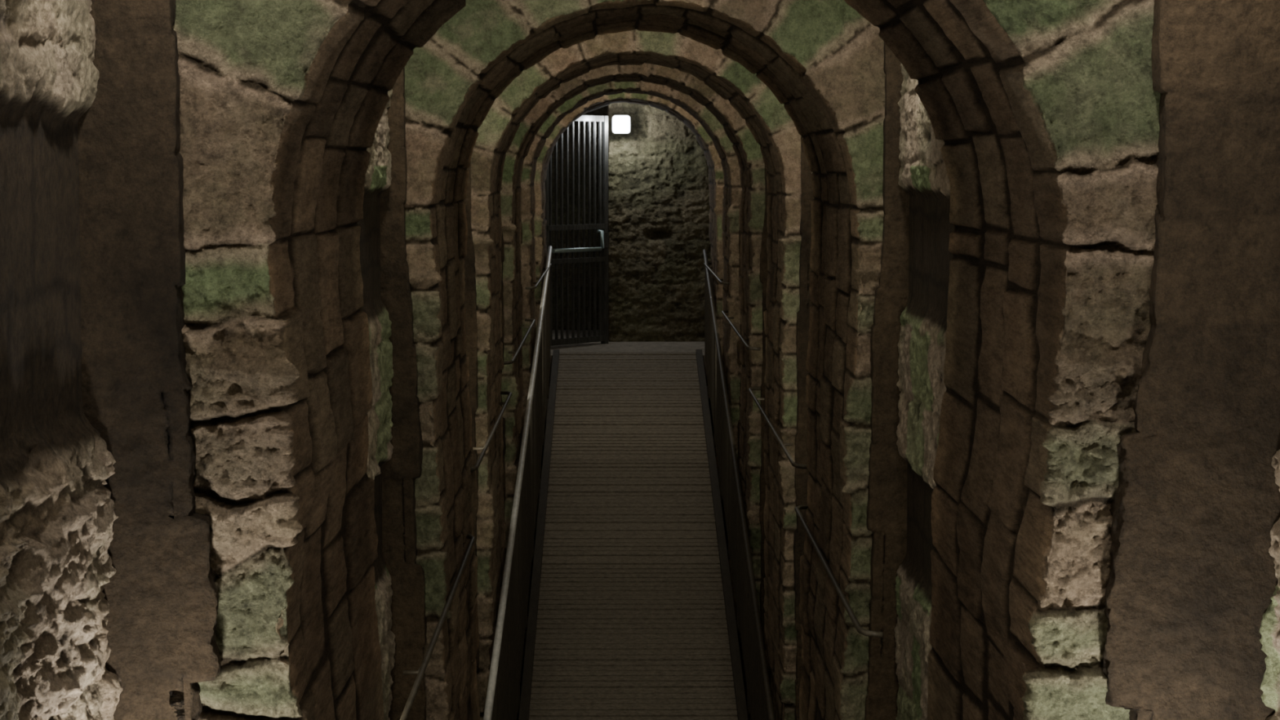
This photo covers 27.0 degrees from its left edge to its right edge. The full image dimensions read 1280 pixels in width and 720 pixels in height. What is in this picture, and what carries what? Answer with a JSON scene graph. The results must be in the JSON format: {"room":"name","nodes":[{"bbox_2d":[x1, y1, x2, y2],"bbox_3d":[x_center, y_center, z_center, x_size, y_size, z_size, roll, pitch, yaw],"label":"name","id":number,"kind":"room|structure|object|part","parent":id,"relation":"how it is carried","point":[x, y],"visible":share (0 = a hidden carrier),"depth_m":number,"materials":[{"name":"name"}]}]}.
{"room":"underground passage","nodes":[
{"label":"underground passage","id":0,"kind":"room"},
{"bbox_2d":[0,0,395,719],"bbox_3d":[-1.045,0.668,14.068,0.244,5.820,31.980,0,4,0],"label":"wall","id":1,"kind":"structure","parent":0,"point":[57,514],"depth_m":4.80,"materials":[{"name":"beige stone"}]},
{"bbox_2d":[551,105,608,329],"bbox_3d":[-0.715,-1.644,29.942,1.480,3.120,0.051,0,4,0],"label":"wall","id":2,"kind":"structure","parent":0,"point":[602,111],"depth_m":29.95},
{"bbox_2d":[607,105,609,342],"bbox_3d":[-0.337,-1.570,28.926,0.032,3.120,2.010,0,4,0],"label":"wall","id":3,"kind":"structure","parent":0,"point":[608,105],"depth_m":28.02,"materials":[{"name":"black"}]},
{"bbox_2d":[549,329,707,386],"bbox_3d":[-0.138,-0.047,28.121,2.600,0.300,4.200,0,4,0],"label":"floor","id":4,"kind":"structure","parent":0,"point":[647,346],"depth_m":27.30,"materials":[{"name":"concrete"}]},
{"bbox_2d":[545,115,608,346],"bbox_3d":[-0.623,-1.310,27.218,0.128,2.370,1.042,3,5,36],"label":"gate","id":5,"kind":"object","parent":4,"relation":"on","point":[602,228],"visible":0.8,"depth_m":27.31,"materials":[{"name":"metal"}]},
{"bbox_2d":[608,102,711,342],"bbox_3d":[0.414,-1.510,28.003,1.485,3.135,0.147,0,4,0],"label":"wall","id":6,"kind":"structure","parent":0,"point":[659,182],"depth_m":27.97,"materials":[{"name":"beige stone"}]},
{"bbox_2d":[612,115,630,133],"bbox_3d":[-0.195,-2.453,27.785,0.188,0.188,0.220,0,4,0],"label":"wall lamp","id":7,"kind":"object","parent":6,"relation":"attached to","point":[620,123],"visible":1,"depth_m":27.68,"materials":[{"name":"paint"}]},
{"bbox_2d":[708,63,1279,719],"bbox_3d":[1.050,0.666,14.085,0.332,5.820,31.980,0,4,0],"label":"wall","id":8,"kind":"structure","parent":0,"point":[922,175],"depth_m":9.10,"materials":[{"name":"beige stone"}]},
{"bbox_3d":[-0.002,3.814,12.311,3.200,0.200,28.400,0,4,0],"label":"floor","id":9,"kind":"structure","parent":0,"visible":0},
{"bbox_2d":[483,245,552,719],"bbox_3d":[-0.787,1.372,18.042,0.040,3.843,14.806,0,4,0],"label":"handrail","id":10,"kind":"object","parent":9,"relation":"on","point":[503,694],"visible":0.98,"depth_m":17.62,"materials":[{"name":"metal"}]},
{"bbox_3d":[-0.757,2.276,14.097,0.024,1.516,0.040,0,4,0],"label":"post","id":11,"kind":"part","parent":10,"relation":"part of","materials":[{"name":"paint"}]},
{"bbox_3d":[-0.770,1.915,15.575,0.024,1.471,0.040,0,4,0],"label":"post","id":12,"kind":"part","parent":10,"relation":"part of","materials":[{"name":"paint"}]},
{"bbox_3d":[-0.783,1.554,17.052,0.024,1.427,0.040,0,4,0],"label":"post","id":13,"kind":"part","parent":10,"relation":"part of","materials":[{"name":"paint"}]},
{"bbox_3d":[-0.795,1.194,18.530,0.024,1.382,0.040,0,4,0],"label":"post","id":14,"kind":"part","parent":10,"relation":"part of","materials":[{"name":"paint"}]},
{"bbox_3d":[-0.808,0.833,20.008,0.024,1.338,0.040,0,4,0],"label":"post","id":15,"kind":"part","parent":10,"relation":"part of","materials":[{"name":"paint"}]},
{"bbox_3d":[-0.821,0.472,21.485,0.024,1.294,0.040,0,4,0],"label":"post","id":16,"kind":"part","parent":10,"relation":"part of","materials":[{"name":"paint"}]},
{"bbox_3d":[-0.834,0.111,22.963,0.024,1.249,0.040,0,4,0],"label":"post","id":17,"kind":"part","parent":10,"relation":"part of","materials":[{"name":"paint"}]},
{"bbox_3d":[-0.846,-0.250,24.440,0.024,1.205,0.040,0,4,0],"label":"post","id":18,"kind":"part","parent":10,"relation":"part of","materials":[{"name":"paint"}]},
{"bbox_2d":[533,92,724,534],"bbox_3d":[-0.110,-0.001,24.729,2.600,5.602,1.880,0,4,0],"label":"stone arch","id":19,"kind":"object","parent":9,"relation":"on","point":[716,184],"visible":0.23,"depth_m":23.83,"materials":[{"name":"stone"}]},
{"bbox_2d":[524,263,551,289],"bbox_3d":[-0.853,-0.717,22.752,0.084,0.042,4.920,0,4,0],"label":"wall rail","id":20,"kind":"object","parent":19,"relation":"attached to","point":[535,286],"visible":0.84,"depth_m":21.54,"materials":[{"name":"metal"}]},
{"bbox_2d":[703,262,728,284],"bbox_3d":[0.663,-0.751,23.213,0.084,0.042,4.220,0,4,0],"label":"wall rail","id":21,"kind":"object","parent":19,"relation":"attached to","point":[719,280],"visible":0.91,"depth_m":22.39,"materials":[{"name":"metal"}]},
{"bbox_2d":[520,80,742,674],"bbox_3d":[-0.083,0.228,21.587,2.600,5.602,1.580,0,4,0],"label":"stone arch","id":22,"kind":"object","parent":9,"relation":"on","point":[732,188],"visible":0.18,"depth_m":20.84,"materials":[{"name":"stone"}]},
{"bbox_2d":[518,349,748,719],"bbox_3d":[-0.047,2.243,17.471,1.452,3.434,17.549,0,4,0],"label":"walkway","id":23,"kind":"object","parent":9,"relation":"on","point":[632,616],"visible":1,"depth_m":20.13,"materials":[{"name":"wood"}]},
{"bbox_2d":[702,248,775,719],"bbox_3d":[0.686,1.381,18.205,0.036,3.800,15.107,0,4,0],"label":"handrail","id":24,"kind":"object","parent":23,"relation":"on","point":[759,698],"visible":1,"depth_m":18.88,"materials":[{"name":"metal"}]},
{"bbox_3d":[0.637,-0.183,24.458,0.024,1.070,0.040,0,4,0],"label":"post","id":25,"kind":"part","parent":24,"relation":"part of","materials":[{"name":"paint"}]},
{"bbox_3d":[0.649,0.208,22.983,0.024,1.053,0.040,0,4,0],"label":"post","id":26,"kind":"part","parent":24,"relation":"part of","materials":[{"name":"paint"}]},
{"bbox_3d":[0.662,0.599,21.507,0.024,1.037,0.040,0,4,0],"label":"post","id":27,"kind":"part","parent":24,"relation":"part of","materials":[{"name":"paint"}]},
{"bbox_3d":[0.675,0.990,20.032,0.024,1.020,0.040,0,4,0],"label":"post","id":28,"kind":"part","parent":24,"relation":"part of","materials":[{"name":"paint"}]},
{"bbox_3d":[0.688,1.382,18.556,0.024,1.004,0.040,0,4,0],"label":"post","id":29,"kind":"part","parent":24,"relation":"part of","materials":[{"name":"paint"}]},
{"bbox_3d":[0.700,1.773,17.081,0.024,0.987,0.040,0,4,0],"label":"post","id":30,"kind":"part","parent":24,"relation":"part of","materials":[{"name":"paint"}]},
{"bbox_3d":[0.713,2.164,15.606,0.024,0.971,0.040,0,4,0],"label":"post","id":31,"kind":"part","parent":24,"relation":"part of","materials":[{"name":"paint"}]},
{"bbox_2d":[499,62,768,719],"bbox_3d":[-0.055,0.465,18.345,2.600,5.602,1.681,0,4,0],"label":"stone arch","id":32,"kind":"object","parent":9,"relation":"on","point":[753,215],"visible":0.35,"depth_m":17.57,"materials":[{"name":"stone"}]},
{"bbox_2d":[503,318,535,364],"bbox_3d":[-0.813,-0.132,18.032,0.084,0.042,4.420,0,4,0],"label":"wall rail","id":33,"kind":"object","parent":32,"relation":"attached to","point":[533,321],"visible":0.96,"depth_m":17.42,"materials":[{"name":"metal"}]},
{"bbox_2d":[721,310,760,350],"bbox_3d":[0.700,-0.216,18.916,0.084,0.042,4.270,0,4,0],"label":"wall rail","id":34,"kind":"object","parent":32,"relation":"attached to","point":[744,340],"visible":0.95,"depth_m":18.15,"materials":[{"name":"metal"}]},
{"bbox_2d":[463,28,814,719],"bbox_3d":[-0.026,0.710,14.979,2.600,5.602,1.831,0,4,0],"label":"stone arch","id":35,"kind":"object","parent":9,"relation":"on","point":[786,315],"visible":0.35,"depth_m":14.13,"materials":[{"name":"stone"}]},
{"bbox_2d":[470,391,511,471],"bbox_3d":[-0.776,0.351,13.756,0.084,0.042,4.020,0,4,0],"label":"wall rail","id":36,"kind":"object","parent":35,"relation":"attached to","point":[484,448],"visible":0.91,"depth_m":13.26,"materials":[{"name":"metal"}]},
{"bbox_2d":[748,386,807,469],"bbox_3d":[0.736,0.349,14.596,0.084,0.042,4.370,0,4,0],"label":"wall rail","id":37,"kind":"object","parent":35,"relation":"attached to","point":[782,444],"visible":0.98,"depth_m":13.93,"materials":[{"name":"metal"}]},
{"bbox_2d":[379,0,909,719],"bbox_3d":[0.008,1.005,10.941,2.600,5.602,2.329,0,4,0],"label":"stone arch","id":38,"kind":"object","parent":9,"relation":"on","point":[837,81],"visible":0.56,"depth_m":9.80,"materials":[{"name":"stone"}]},
{"bbox_2d":[400,533,475,719],"bbox_3d":[-0.741,0.936,9.588,0.084,0.042,4.220,0,4,0],"label":"wall rail","id":39,"kind":"object","parent":38,"relation":"attached to","point":[420,672],"visible":0.86,"depth_m":9.06,"materials":[{"name":"metal"}]},
{"bbox_2d":[794,505,883,637],"bbox_3d":[0.770,0.818,10.720,0.084,0.042,3.370,0,4,0],"label":"wall rail","id":40,"kind":"object","parent":38,"relation":"attached to","point":[842,597],"visible":0.89,"depth_m":10.11,"materials":[{"name":"metal"}]},
{"bbox_2d":[77,0,1279,719],"bbox_3d":[0.048,1.142,6.213,3.260,6.017,1.901,0,4,0],"label":"stone arch","id":41,"kind":"object","parent":9,"relation":"on","point":[1105,496],"visible":0.87,"depth_m":5.23,"materials":[{"name":"stone"}]}
]}

